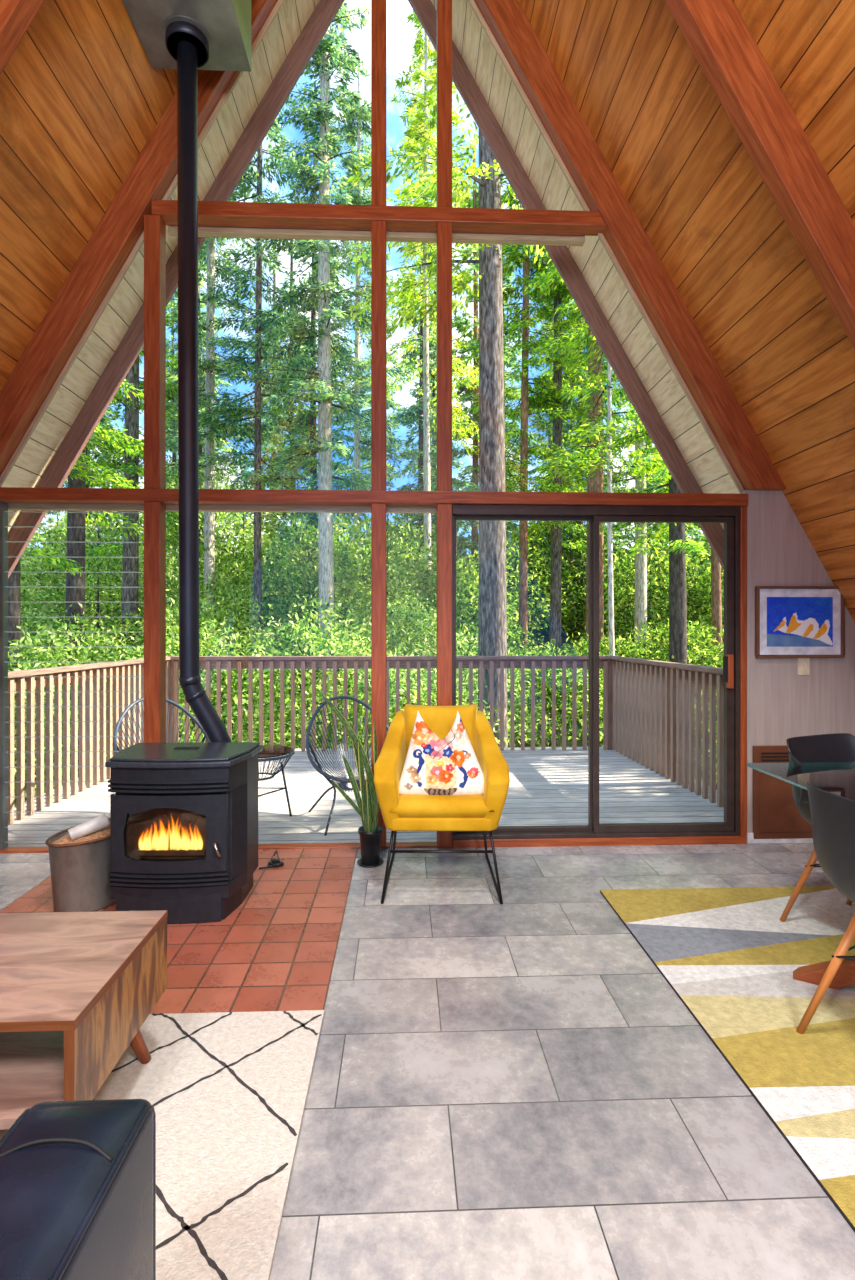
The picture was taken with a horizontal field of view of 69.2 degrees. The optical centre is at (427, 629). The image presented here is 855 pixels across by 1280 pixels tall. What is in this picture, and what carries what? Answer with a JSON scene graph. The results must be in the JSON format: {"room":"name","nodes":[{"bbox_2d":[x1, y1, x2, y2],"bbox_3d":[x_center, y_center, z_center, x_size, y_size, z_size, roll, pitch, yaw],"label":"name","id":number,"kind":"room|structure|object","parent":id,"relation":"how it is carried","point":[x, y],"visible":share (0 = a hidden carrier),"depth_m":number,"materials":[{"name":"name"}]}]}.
{"room":"cabin living room","nodes":[
{"label":"cabin living room","id":0,"kind":"room"},
{"bbox_2d":[0,0,176,391],"bbox_3d":[-2.126,-1.855,0.291,3.927,6.809,6.745,0,0,-2],"label":"ceiling","id":1,"kind":"structure","parent":0,"point":[82,97],"depth_m":3.17,"materials":[{"name":"brown wood"}]},
{"bbox_2d":[0,0,43,74],"bbox_3d":[-2.084,-1.948,2.439,3.678,6.497,0.085,0,0,-2],"label":"trim","id":2,"kind":"structure","parent":1,"relation":"attached to","point":[16,16],"depth_m":2.45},
{"bbox_2d":[0,0,277,475],"bbox_3d":[-1.529,-3.011,3.644,2.475,4.372,0.090,0,0,-2],"label":"ceiling beam","id":3,"kind":"structure","parent":1,"relation":"attached to","point":[154,170],"depth_m":3.59,"materials":[{"name":"wood"}]},
{"bbox_2d":[2,0,318,533],"bbox_3d":[-2.254,-1.880,4.001,3.898,6.759,0.670,0,0,-2],"label":"trim","id":4,"kind":"structure","parent":1,"relation":"attached to","point":[124,305],"depth_m":4.16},
{"bbox_2d":[8,0,344,577],"bbox_3d":[-2.134,-2.109,4.321,3.634,6.418,0.040,0,0,-2],"label":"trim","id":5,"kind":"structure","parent":4,"relation":"attached to","point":[324,13],"depth_m":4.32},
{"bbox_2d":[122,0,250,71],"bbox_3d":[-1.216,-3.495,3.138,0.530,0.999,0.465,0,0,-2],"label":"box","id":6,"kind":"object","parent":1,"relation":"attached to","point":[219,30],"visible":0.84,"depth_m":3.15,"materials":[{"name":"grey metal"}]},
{"bbox_2d":[177,41,231,741],"bbox_3d":[-1.153,-1.210,3.219,0.278,4.220,0.106,0,0,-13],"label":"stovepipe","id":7,"kind":"object","parent":6,"relation":"attached to","point":[195,695],"visible":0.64,"depth_m":3.16,"materials":[{"name":"metal"}]},
{"bbox_2d":[0,843,854,1279],"bbox_3d":[-0.189,1.368,0.353,7.850,0.144,6.720,0,0,-2],"label":"floor","id":8,"kind":"structure","parent":0,"point":[514,1089],"depth_m":1.81,"materials":[{"name":"tile"}]},
{"bbox_2d":[45,818,115,911],"bbox_3d":[-1.586,1.075,2.979,0.288,0.443,0.468,0,0,26],"label":"bucket","id":9,"kind":"object","parent":8,"relation":"on","point":[80,867],"visible":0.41,"depth_m":2.81,"materials":[{"name":"metal"}]},
{"bbox_2d":[0,1010,323,1279],"bbox_3d":[-1.351,1.289,1.064,2.082,0.012,1.990,0,0,-2],"label":"area rug","id":10,"kind":"object","parent":8,"relation":"on","point":[227,1092],"visible":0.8,"depth_m":1.60,"materials":[{"name":"beige fabric"}]},
{"bbox_2d":[0,1099,155,1279],"bbox_3d":[-1.398,0.884,0.424,2.018,0.800,0.955,0,0,-2],"label":"sofa","id":11,"kind":"object","parent":10,"relation":"on","point":[78,1178],"visible":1,"depth_m":0.80,"materials":[{"name":"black leather"}]},
{"bbox_2d":[0,910,167,1129],"bbox_3d":[-1.329,1.070,1.595,1.101,0.440,0.531,0,0,-2],"label":"coffee table","id":12,"kind":"object","parent":10,"relation":"on","point":[77,989],"visible":0.8,"depth_m":1.55,"materials":[{"name":"brown wood"}]},
{"bbox_2d":[0,1031,63,1129],"bbox_3d":[-1.329,1.073,1.595,1.056,0.022,0.530,0,0,-2],"label":"shelf","id":13,"kind":"object","parent":12,"relation":"attached to","point":[31,1062],"depth_m":1.49,"materials":[{"name":"brown wood"}]},
{"bbox_2d":[105,742,262,923],"bbox_3d":[-1.150,0.930,2.925,0.636,0.732,0.437,0,0,-1],"label":"stove","id":14,"kind":"object","parent":8,"relation":"on","point":[184,816],"visible":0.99,"depth_m":2.74,"materials":[{"name":"black metal"}]},
{"bbox_2d":[0,841,451,852],"bbox_3d":[-1.183,1.299,3.695,2.660,0.022,0.075,0,0,-2],"label":"trim","id":15,"kind":"structure","parent":8,"relation":"on","point":[398,844],"depth_m":3.70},
{"bbox_2d":[144,501,165,742],"bbox_3d":[-1.613,0.268,3.668,0.093,2.041,0.095,0,0,-2],"label":"trim","id":16,"kind":"structure","parent":15,"relation":"on","point":[154,511],"depth_m":3.62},
{"bbox_2d":[371,503,386,846],"bbox_3d":[-0.291,0.268,3.719,0.088,2.041,0.095,0,0,-2],"label":"trim","id":17,"kind":"structure","parent":15,"relation":"on","point":[378,510],"depth_m":3.67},
{"bbox_2d":[437,504,451,845],"bbox_3d":[0.101,0.268,3.734,0.088,2.041,0.095,0,0,-2],"label":"trim","id":18,"kind":"structure","parent":15,"relation":"on","point":[444,511],"depth_m":3.69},
{"bbox_2d":[321,693,383,867],"bbox_3d":[-0.387,0.822,3.448,0.393,0.957,0.148,0,0,-2],"label":"snake plant","id":19,"kind":"object","parent":8,"relation":"on","point":[367,808],"visible":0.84,"depth_m":3.43,"materials":[{"name":"green plant"}]},
{"bbox_2d":[374,704,509,903],"bbox_3d":[0.070,0.857,3.257,0.663,0.884,0.642,0,0,0],"label":"armchair","id":20,"kind":"object","parent":8,"relation":"on","point":[400,812],"visible":0.63,"depth_m":2.99,"materials":[{"name":"yellow fabric"}]},
{"bbox_2d":[390,794,490,816],"bbox_3d":[0.070,0.863,3.220,0.500,0.100,0.535,0,0,0],"label":"seat cushion","id":21,"kind":"object","parent":20,"relation":"on","point":[401,805],"depth_m":2.97,"materials":[{"name":"yellow fabric"}]},
{"bbox_2d":[403,704,477,755],"bbox_3d":[0.071,0.625,3.430,0.420,0.421,0.201,0,0,0],"label":"cushion","id":22,"kind":"object","parent":20,"relation":"on","point":[440,719],"depth_m":3.39,"materials":[{"name":"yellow fabric"}]},
{"bbox_2d":[399,710,483,794],"bbox_3d":[0.079,0.621,3.131,0.475,0.414,0.181,0,0,0],"label":"throw pillow","id":23,"kind":"object","parent":20,"relation":"on","point":[433,765],"visible":0.98,"depth_m":3.08,"materials":[{"name":"fabric"}]},
{"bbox_2d":[600,886,854,1231],"bbox_3d":[1.890,1.294,1.894,1.978,0.012,2.440,0,0,-2],"label":"area rug","id":24,"kind":"object","parent":8,"relation":"on","point":[727,954],"visible":0.89,"depth_m":2.19,"materials":[{"name":"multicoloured fabric"}]},
{"bbox_2d":[747,762,854,988],"bbox_3d":[2.008,0.925,1.919,1.289,0.725,1.510,0,0,-2],"label":"dining table","id":25,"kind":"object","parent":24,"relation":"on","point":[838,778],"visible":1,"depth_m":2.34,"materials":[{"name":"clear glass"}]},
{"bbox_2d":[779,733,854,921],"bbox_3d":[1.870,0.887,2.599,0.652,0.809,0.539,0,0,-22],"label":"dining chair","id":26,"kind":"object","parent":24,"relation":"on","point":[836,747],"visible":0.48,"depth_m":2.81,"materials":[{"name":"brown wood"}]},
{"bbox_2d":[796,782,854,1033],"bbox_3d":[1.472,0.887,1.802,0.539,0.809,0.652,0,0,-8],"label":"dining chair","id":27,"kind":"object","parent":24,"relation":"on","point":[832,815],"visible":1,"depth_m":1.89,"materials":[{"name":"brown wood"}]},
{"bbox_2d":[518,0,854,621],"bbox_3d":[1.798,-1.855,0.442,3.927,6.809,6.745,0,0,-2],"label":"ceiling","id":28,"kind":"structure","parent":0,"point":[628,68],"depth_m":3.19,"materials":[{"name":"brown wood"}]},
{"bbox_2d":[664,0,854,348],"bbox_3d":[1.591,-1.948,2.580,3.678,6.497,0.085,0,0,-2],"label":"ceiling beam","id":29,"kind":"structure","parent":28,"relation":"attached to","point":[716,33],"depth_m":2.54,"materials":[{"name":"wood"}]},
{"bbox_2d":[742,490,854,832],"bbox_3d":[2.663,0.223,3.830,1.444,2.155,0.040,0,0,-2],"label":"wall","id":30,"kind":"structure","parent":0,"point":[785,704],"depth_m":3.79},
{"bbox_2d":[144,215,165,488],"bbox_3d":[-1.613,-1.625,3.668,0.093,1.602,0.095,0,0,-2],"label":"trim","id":31,"kind":"structure","parent":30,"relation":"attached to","point":[154,226],"depth_m":3.62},
{"bbox_2d":[0,487,747,506],"bbox_3d":[-0.285,-0.788,3.715,4.455,0.073,0.103,0,0,-2],"label":"trim","id":32,"kind":"structure","parent":30,"relation":"attached to","point":[7,494],"depth_m":3.67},
{"bbox_2d":[168,225,584,245],"bbox_3d":[-0.296,-2.442,3.806,2.540,0.085,0.050,0,0,-2],"label":"trim","id":33,"kind":"structure","parent":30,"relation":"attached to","point":[203,231],"depth_m":3.79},
{"bbox_2d":[371,221,386,490],"bbox_3d":[-0.291,-1.625,3.719,0.088,1.602,0.095,0,0,-2],"label":"trim","id":34,"kind":"structure","parent":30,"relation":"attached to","point":[378,228],"depth_m":3.67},
{"bbox_2d":[152,200,605,235],"bbox_3d":[-0.268,-2.467,3.716,2.690,0.085,0.103,0,0,-2],"label":"trim","id":35,"kind":"structure","parent":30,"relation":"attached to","point":[210,213],"depth_m":3.69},
{"bbox_2d":[371,0,386,205],"bbox_3d":[-0.291,-3.630,3.719,0.088,2.241,0.095,0,0,-2],"label":"trim","id":36,"kind":"structure","parent":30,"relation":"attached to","point":[378,7],"depth_m":3.67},
{"bbox_2d":[437,222,451,490],"bbox_3d":[0.101,-1.625,3.734,0.088,1.602,0.095,0,0,-2],"label":"trim","id":37,"kind":"structure","parent":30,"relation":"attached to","point":[444,229],"depth_m":3.69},
{"bbox_2d":[437,0,451,206],"bbox_3d":[0.101,-3.329,3.734,0.088,1.641,0.095,0,0,-2],"label":"trim","id":38,"kind":"structure","parent":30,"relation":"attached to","point":[444,7],"depth_m":3.69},
{"bbox_2d":[431,0,739,529],"bbox_3d":[1.638,-1.880,4.218,3.898,6.759,0.805,0,0,-2],"label":"trim","id":39,"kind":"structure","parent":30,"relation":"attached to","point":[469,37],"depth_m":4.34,"materials":[{"name":"wood"}]},
{"bbox_2d":[408,0,723,569],"bbox_3d":[1.492,-2.109,4.596,3.634,6.418,0.040,0,0,-2],"label":"trim","id":40,"kind":"structure","parent":39,"relation":"attached to","point":[424,10],"depth_m":4.56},
{"bbox_2d":[452,504,739,839],"bbox_3d":[1.025,0.252,3.782,1.760,2.007,0.120,0,0,-2],"label":"door","id":41,"kind":"structure","parent":30,"relation":"in","point":[594,514],"depth_m":3.77,"materials":[{"name":"brown metal"}]},
{"bbox_2d":[452,836,746,847],"bbox_3d":[1.043,1.282,3.775,1.795,0.056,0.085,0,0,-2],"label":"trim","id":42,"kind":"structure","parent":30,"relation":"attached to","point":[693,840],"depth_m":3.73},
{"bbox_2d":[468,0,743,493],"bbox_3d":[0.840,-2.811,3.792,2.270,3.982,0.020,0,0,-2],"label":"trim","id":43,"kind":"structure","parent":30,"relation":"attached to","point":[472,3],"depth_m":3.80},
{"bbox_2d":[474,0,785,490],"bbox_3d":[0.937,-3.024,3.739,2.460,4.345,0.090,0,0,-2],"label":"beam","id":44,"kind":"structure","parent":30,"relation":"attached to","point":[507,21],"depth_m":3.71,"materials":[{"name":"wood"}]},
{"bbox_2d":[740,506,746,835],"bbox_3d":[1.921,0.251,3.809,0.038,2.007,0.085,0,0,-2],"label":"trim","id":45,"kind":"structure","parent":30,"relation":"attached to","point":[743,509],"depth_m":3.77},
{"bbox_2d":[747,490,750,832],"bbox_3d":[1.957,0.193,3.779,0.022,2.085,0.008,0,0,-2],"label":"trim","id":46,"kind":"structure","parent":30,"relation":"attached to","point":[748,491],"depth_m":3.77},
{"bbox_2d":[753,745,812,838],"bbox_3d":[2.216,0.988,3.780,0.470,0.565,0.024,0,0,-2],"label":"wall heater","id":47,"kind":"object","parent":30,"relation":"attached to","point":[776,815],"visible":0.36,"depth_m":3.77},
{"bbox_2d":[755,586,844,657],"bbox_3d":[2.271,-0.049,3.780,0.548,0.436,0.025,0,0,-2],"label":"framed picture","id":48,"kind":"object","parent":30,"relation":"attached to","point":[791,621],"visible":0.99,"depth_m":3.78},
{"bbox_2d":[767,597,832,646],"bbox_3d":[2.271,-0.050,3.780,0.412,0.302,0.001,0,0,-2],"label":"painting","id":49,"kind":"object","parent":48,"relation":"attached to","point":[791,621],"depth_m":3.78},
{"bbox_3d":[-3.241,0.223,3.603,1.459,2.155,0.040,0,0,-2],"label":"wall","id":50,"kind":"structure","parent":0,"visible":0},
{"bbox_2d":[0,502,7,849],"bbox_3d":[-2.082,0.245,3.673,0.861,2.085,0.050,0,0,-2],"label":"window","id":51,"kind":"structure","parent":50,"relation":"in","point":[3,506],"depth_m":3.64,"materials":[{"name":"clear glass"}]},
{"bbox_2d":[0,0,284,486],"bbox_3d":[-1.428,-2.811,3.705,2.270,3.982,0.020,0,0,-2],"label":"trim","id":52,"kind":"structure","parent":50,"relation":"attached to","point":[277,7],"depth_m":3.68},
{"bbox_2d":[8,503,436,512],"bbox_3d":[-0.306,-0.740,3.801,4.420,0.040,0.040,0,0,-2],"label":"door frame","id":53,"kind":"structure","parent":50,"relation":"attached to","point":[11,506],"depth_m":3.75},
{"label":"outside","id":54,"kind":"structure","parent":0,"visible":0},
{"bbox_2d":[8,746,723,846],"bbox_3d":[-0.386,1.470,5.609,5.900,0.100,3.700,0,0,-2],"label":"floor","id":55,"kind":"structure","parent":54,"point":[548,787],"depth_m":5.07,"materials":[{"name":"wood"}]},
{"bbox_2d":[8,656,170,823],"bbox_3d":[-3.093,1.014,5.751,0.190,1.412,3.124,0,0,1],"label":"deck railing","id":56,"kind":"object","parent":55,"relation":"on","point":[88,676],"visible":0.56,"depth_m":5.21,"materials":[{"name":"brown wood"}]},
{"bbox_2d":[113,698,209,754],"bbox_3d":[-1.974,0.977,4.640,0.699,0.899,0.686,0,0,-40],"label":"patio chair","id":57,"kind":"object","parent":55,"relation":"on","point":[115,746],"visible":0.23,"depth_m":4.79,"materials":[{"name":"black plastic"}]},
{"bbox_2d":[258,745,294,816],"bbox_3d":[-1.248,1.161,4.615,0.512,0.522,0.512,0,0,-2],"label":"wire side table","id":58,"kind":"object","parent":55,"relation":"on","point":[268,751],"visible":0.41,"depth_m":4.60,"materials":[{"name":"black metal"}]},
{"bbox_2d":[306,696,388,835],"bbox_3d":[-0.566,0.977,4.652,0.699,0.899,0.686,0,0,-22],"label":"patio chair","id":59,"kind":"object","parent":55,"relation":"on","point":[342,782],"visible":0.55,"depth_m":4.72,"materials":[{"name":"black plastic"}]},
{"bbox_2d":[168,656,612,750],"bbox_3d":[-0.411,1.014,7.312,5.271,1.412,0.126,0,0,-1],"label":"deck railing","id":60,"kind":"object","parent":55,"relation":"on","point":[208,663],"visible":0.63,"depth_m":7.28,"materials":[{"name":"brown wood"}]},
{"bbox_2d":[611,656,723,806],"bbox_3d":[2.356,1.014,5.745,0.190,1.412,3.391,0,0,-4],"label":"deck railing","id":61,"kind":"object","parent":55,"relation":"on","point":[664,713],"visible":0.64,"depth_m":5.78,"materials":[{"name":"brown wood"}]},
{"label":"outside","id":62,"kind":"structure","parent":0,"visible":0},
{"bbox_2d":[14,551,723,806],"bbox_3d":[-1.351,-2.590,35.174,90.000,12.736,62.000,0,0,-2],"label":"ground","id":63,"kind":"structure","parent":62,"point":[547,636],"depth_m":25.43,"materials":[{"name":"green plant"}]},
{"bbox_2d":[8,523,83,782],"bbox_3d":[-8.162,-7.045,11.757,3.510,21.602,3.450,0,0,23],"label":"conifer tree","id":64,"kind":"object","parent":63,"relation":"on","point":[14,581],"visible":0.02,"depth_m":12.01,"materials":[{"name":"green plant"}]},
{"bbox_2d":[20,511,121,650],"bbox_3d":[-13.253,-1.654,22.439,6.904,6.782,6.386,0,0,19],"label":"shrub","id":65,"kind":"object","parent":63,"relation":"on","point":[35,538],"visible":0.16,"depth_m":21.68,"materials":[{"name":"green plant"}]},
{"bbox_2d":[20,511,178,665],"bbox_3d":[-10.248,-0.708,19.122,6.320,6.577,5.553,0,0,2],"label":"shrub","id":66,"kind":"object","parent":63,"relation":"on","point":[110,563],"visible":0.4,"depth_m":18.48,"materials":[{"name":"green plant"}]},
{"bbox_2d":[8,603,194,805],"bbox_3d":[-5.597,1.535,10.188,3.702,4.013,4.213,0,0,17],"label":"shrub","id":67,"kind":"object","parent":63,"relation":"on","point":[81,656],"visible":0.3,"depth_m":9.91,"materials":[{"name":"green plant"}]},
{"bbox_2d":[62,379,176,758],"bbox_3d":[-8.012,-7.882,13.857,3.688,22.677,4.471,0,0,-2],"label":"conifer tree","id":68,"kind":"object","parent":63,"relation":"on","point":[78,477],"visible":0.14,"depth_m":13.90,"materials":[{"name":"green plant"}]},
{"bbox_2d":[37,601,248,700],"bbox_3d":[-7.244,1.007,16.212,4.878,3.568,5.090,0,0,4],"label":"shrub","id":69,"kind":"object","parent":63,"relation":"on","point":[118,623],"visible":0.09,"depth_m":15.57,"materials":[{"name":"green plant"}]},
{"bbox_2d":[85,291,209,657],"bbox_3d":[-7.993,-8.778,17.223,3.510,23.603,3.450,0,0,38],"label":"conifer tree","id":70,"kind":"object","parent":63,"relation":"on","point":[132,470],"visible":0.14,"depth_m":16.82,"materials":[{"name":"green plant"}]},
{"bbox_2d":[70,598,318,774],"bbox_3d":[-3.682,1.494,9.963,4.213,4.013,3.702,0,0,33],"label":"shrub","id":71,"kind":"object","parent":63,"relation":"on","point":[169,640],"visible":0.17,"depth_m":9.55,"materials":[{"name":"green plant"}]},
{"bbox_2d":[90,458,298,621],"bbox_3d":[-9.163,-3.010,24.667,8.427,8.669,7.404,0,0,-7],"label":"shrub","id":72,"kind":"object","parent":63,"relation":"on","point":[247,522],"visible":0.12,"depth_m":24.21,"materials":[{"name":"green plant"}]},
{"bbox_2d":[166,239,247,613],"bbox_3d":[-10.234,-10.904,27.694,5.092,23.604,5.832,0,0,-2],"label":"conifer tree","id":73,"kind":"object","parent":63,"relation":"on","point":[202,333],"visible":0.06,"depth_m":27.55,"materials":[{"name":"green plant"}]},
{"bbox_2d":[141,168,282,645],"bbox_3d":[-6.875,-9.591,19.961,4.373,24.602,4.862,0,0,2],"label":"conifer tree","id":74,"kind":"object","parent":63,"relation":"on","point":[209,364],"visible":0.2,"depth_m":19.94,"materials":[{"name":"green plant"}]},
{"bbox_2d":[122,573,303,729],"bbox_3d":[-4.949,0.831,14.319,4.635,4.394,4.072,0,0,8],"label":"shrub","id":75,"kind":"object","parent":63,"relation":"on","point":[215,612],"visible":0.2,"depth_m":13.92,"materials":[{"name":"green plant"}]},
{"bbox_2d":[166,514,318,655],"bbox_3d":[-6.396,-1.062,21.647,6.032,6.422,6.521,0,0,-29],"label":"shrub","id":76,"kind":"object","parent":63,"relation":"on","point":[229,555],"visible":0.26,"depth_m":20.75,"materials":[{"name":"green plant"}]},
{"bbox_2d":[166,95,333,655],"bbox_3d":[-5.170,-8.943,18.384,4.373,23.629,4.862,0,0,-42],"label":"conifer tree","id":77,"kind":"object","parent":63,"relation":"on","point":[235,365],"visible":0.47,"depth_m":18.38,"materials":[{"name":"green plant"}]},
{"bbox_2d":[238,241,338,601],"bbox_3d":[-7.932,-12.521,35.639,7.220,23.602,6.167,0,0,27],"label":"conifer tree","id":78,"kind":"object","parent":63,"relation":"on","point":[276,442],"visible":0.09,"depth_m":35.47,"materials":[{"name":"green plant"}]},
{"bbox_2d":[193,586,426,748],"bbox_3d":[-1.902,1.321,10.537,4.298,4.089,3.776,0,0,-42],"label":"shrub","id":79,"kind":"object","parent":63,"relation":"on","point":[335,647],"visible":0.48,"depth_m":9.93,"materials":[{"name":"green plant"}]},
{"bbox_2d":[218,487,407,682],"bbox_3d":[-4.016,-1.294,21.365,6.742,6.996,5.923,0,0,-36],"label":"shrub","id":80,"kind":"object","parent":63,"relation":"on","point":[304,535],"visible":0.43,"depth_m":20.18,"materials":[{"name":"green plant"}]},
{"bbox_2d":[263,152,369,627],"bbox_3d":[-5.594,-11.354,29.619,6.700,23.602,7.803,0,0,-22],"label":"conifer tree","id":81,"kind":"object","parent":63,"relation":"on","point":[310,427],"visible":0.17,"depth_m":29.64,"materials":[{"name":"green plant"}]},
{"bbox_2d":[236,0,410,719],"bbox_3d":[-2.903,-9.757,16.689,4.588,25.602,4.654,0,0,-2],"label":"conifer tree","id":82,"kind":"object","parent":63,"relation":"on","point":[330,56],"visible":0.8,"depth_m":16.77,"materials":[{"name":"green plant"}]},
{"bbox_2d":[307,51,419,637],"bbox_3d":[-2.749,-11.425,26.027,4.373,25.603,4.862,0,0,-36],"label":"conifer tree","id":83,"kind":"object","parent":63,"relation":"on","point":[351,137],"visible":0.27,"depth_m":25.93,"materials":[{"name":"green plant"}]},
{"bbox_2d":[333,252,412,576],"bbox_3d":[-3.127,-12.981,38.029,4.726,23.603,5.532,0,0,26],"label":"conifer tree","id":84,"kind":"object","parent":63,"relation":"on","point":[368,411],"visible":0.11,"depth_m":37.78,"materials":[{"name":"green plant"}]},
{"bbox_2d":[275,513,475,675],"bbox_3d":[-1.502,-1.058,20.535,6.904,6.782,6.386,0,0,23],"label":"shrub","id":85,"kind":"object","parent":63,"relation":"on","point":[400,572],"visible":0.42,"depth_m":19.54,"materials":[{"name":"green plant"}]},
{"bbox_2d":[321,578,475,721],"bbox_3d":[-0.773,0.865,14.985,3.887,4.204,4.424,0,0,23],"label":"shrub","id":86,"kind":"object","parent":63,"relation":"on","point":[397,625],"visible":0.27,"depth_m":14.56,"materials":[{"name":"green plant"}]},
{"bbox_2d":[296,645,517,748],"bbox_3d":[-0.321,1.827,10.063,3.548,3.187,3.836,0,0,-38],"label":"shrub","id":87,"kind":"object","parent":63,"relation":"on","point":[413,683],"visible":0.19,"depth_m":9.71,"materials":[{"name":"green plant"}]},
{"bbox_2d":[364,1,478,648],"bbox_3d":[0.017,-10.052,21.593,4.945,24.651,3.926,0,0,-15],"label":"conifer tree","id":88,"kind":"object","parent":63,"relation":"on","point":[412,134],"visible":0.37,"depth_m":21.43,"materials":[{"name":"green plant"}]},
{"bbox_2d":[387,193,464,602],"bbox_3d":[-0.485,-11.685,31.902,5.404,23.602,6.244,0,0,-2],"label":"conifer tree","id":89,"kind":"object","parent":63,"relation":"on","point":[410,418],"visible":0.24,"depth_m":31.87,"materials":[{"name":"green plant"}]},
{"bbox_2d":[345,48,568,746],"bbox_3d":[1.058,-8.810,10.928,4.945,24.651,3.926,0,0,-8],"label":"conifer tree","id":90,"kind":"object","parent":63,"relation":"on","point":[492,612],"visible":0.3,"depth_m":10.81,"materials":[{"name":"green plant"}]},
{"bbox_2d":[389,524,546,655],"bbox_3d":[1.119,-1.014,22.427,6.098,5.702,6.362,0,0,-34],"label":"shrub","id":91,"kind":"object","parent":63,"relation":"on","point":[472,572],"visible":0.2,"depth_m":21.27,"materials":[{"name":"green plant"}]},
{"bbox_2d":[410,145,546,611],"bbox_3d":[2.201,-11.341,29.452,6.844,23.603,5.847,0,0,-11],"label":"conifer tree","id":92,"kind":"object","parent":63,"relation":"on","point":[473,202],"visible":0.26,"depth_m":29.39,"materials":[{"name":"green plant"}]},
{"bbox_2d":[390,625,571,744],"bbox_3d":[0.749,1.494,12.423,3.836,3.187,3.548,0,0,-22],"label":"shrub","id":93,"kind":"object","parent":63,"relation":"on","point":[473,652],"visible":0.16,"depth_m":12.10,"materials":[{"name":"green plant"}]},
{"bbox_2d":[425,610,568,703],"bbox_3d":[1.535,1.091,17.056,4.666,3.288,4.472,0,0,-11],"label":"shrub","id":94,"kind":"object","parent":63,"relation":"on","point":[512,629],"visible":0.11,"depth_m":16.63,"materials":[{"name":"green plant"}]},
{"bbox_2d":[457,536,585,647],"bbox_3d":[3.339,-1.784,25.272,6.505,6.062,6.786,0,0,37],"label":"shrub","id":95,"kind":"object","parent":63,"relation":"on","point":[511,558],"visible":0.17,"depth_m":24.13,"materials":[{"name":"green plant"}]},
{"bbox_2d":[461,169,603,649],"bbox_3d":[2.840,-9.120,18.995,4.377,23.602,3.572,0,0,-35],"label":"conifer tree","id":96,"kind":"object","parent":63,"relation":"on","point":[520,260],"visible":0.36,"depth_m":18.94,"materials":[{"name":"green plant"}]},
{"bbox_2d":[468,633,623,746],"bbox_3d":[2.751,1.561,13.540,4.241,3.008,4.065,0,0,45],"label":"shrub","id":97,"kind":"object","parent":63,"relation":"on","point":[547,650],"visible":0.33,"depth_m":12.79,"materials":[{"name":"green plant"}]},
{"bbox_2d":[505,245,604,653],"bbox_3d":[3.916,-9.288,19.890,3.450,23.603,3.510,0,0,-8],"label":"conifer tree","id":98,"kind":"object","parent":63,"relation":"on","point":[558,376],"visible":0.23,"depth_m":19.79,"materials":[{"name":"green plant"}]},
{"bbox_2d":[506,254,630,680],"bbox_3d":[4.922,-9.555,18.002,4.945,24.653,3.926,0,0,45],"label":"conifer tree","id":99,"kind":"object","parent":63,"relation":"on","point":[594,484],"visible":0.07,"depth_m":17.90,"materials":[{"name":"green plant"}]},
{"bbox_2d":[507,521,655,636],"bbox_3d":[6.147,-2.869,27.198,8.059,7.142,7.724,0,0,14],"label":"shrub","id":100,"kind":"object","parent":63,"relation":"on","point":[572,535],"visible":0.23,"depth_m":25.63,"materials":[{"name":"green plant"}]},
{"bbox_2d":[528,292,634,632],"bbox_3d":[6.985,-11.101,28.151,5.200,23.602,6.087,0,0,31],"label":"conifer tree","id":101,"kind":"object","parent":63,"relation":"on","point":[567,425],"visible":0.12,"depth_m":28.00,"materials":[{"name":"green plant"}]},
{"bbox_2d":[517,627,701,723],"bbox_3d":[4.691,1.362,15.738,4.241,3.008,4.065,0,0,-30],"label":"shrub","id":102,"kind":"object","parent":63,"relation":"on","point":[625,649],"visible":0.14,"depth_m":15.35,"materials":[{"name":"green plant"}]},
{"bbox_2d":[522,262,698,655],"bbox_3d":[3.877,-7.936,13.554,4.377,22.676,3.572,0,0,-26],"label":"conifer tree","id":103,"kind":"object","parent":63,"relation":"on","point":[584,435],"visible":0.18,"depth_m":13.50,"materials":[{"name":"green plant"}]},
{"bbox_2d":[579,362,691,647],"bbox_3d":[6.749,-9.340,20.105,4.377,23.602,3.572,0,0,33],"label":"conifer tree","id":104,"kind":"object","parent":63,"relation":"on","point":[640,559],"visible":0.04,"depth_m":19.88,"materials":[{"name":"green plant"}]},
{"bbox_2d":[563,523,723,653],"bbox_3d":[8.155,-1.337,23.391,6.786,6.062,6.505,0,0,18],"label":"shrub","id":105,"kind":"object","parent":63,"relation":"on","point":[660,564],"visible":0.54,"depth_m":22.29,"materials":[{"name":"green plant"}]},
{"bbox_2d":[587,370,710,663],"bbox_3d":[5.862,-8.074,15.224,3.510,22.603,3.450,0,0,-30],"label":"conifer tree","id":106,"kind":"object","parent":63,"relation":"on","point":[678,546],"visible":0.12,"depth_m":14.88,"materials":[{"name":"green plant"}]},
{"bbox_2d":[601,611,723,696],"bbox_3d":[6.736,1.028,16.877,4.269,3.148,4.453,0,0,-14],"label":"shrub","id":107,"kind":"object","parent":63,"relation":"on","point":[693,638],"visible":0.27,"depth_m":16.24,"materials":[{"name":"green plant"}]},
{"bbox_2d":[649,487,721,697],"bbox_3d":[8.532,-8.702,17.935,4.377,22.676,3.572,0,0,18],"label":"conifer tree","id":108,"kind":"object","parent":63,"relation":"on","point":[716,604],"visible":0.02,"depth_m":17.92,"materials":[{"name":"green plant"}]},
{"bbox_2d":[649,549,723,663],"bbox_3d":[11.183,-1.161,21.271,6.911,6.422,7.210,0,0,-1],"label":"shrub","id":109,"kind":"object","parent":63,"relation":"on","point":[707,565],"visible":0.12,"depth_m":20.69,"materials":[{"name":"green plant"}]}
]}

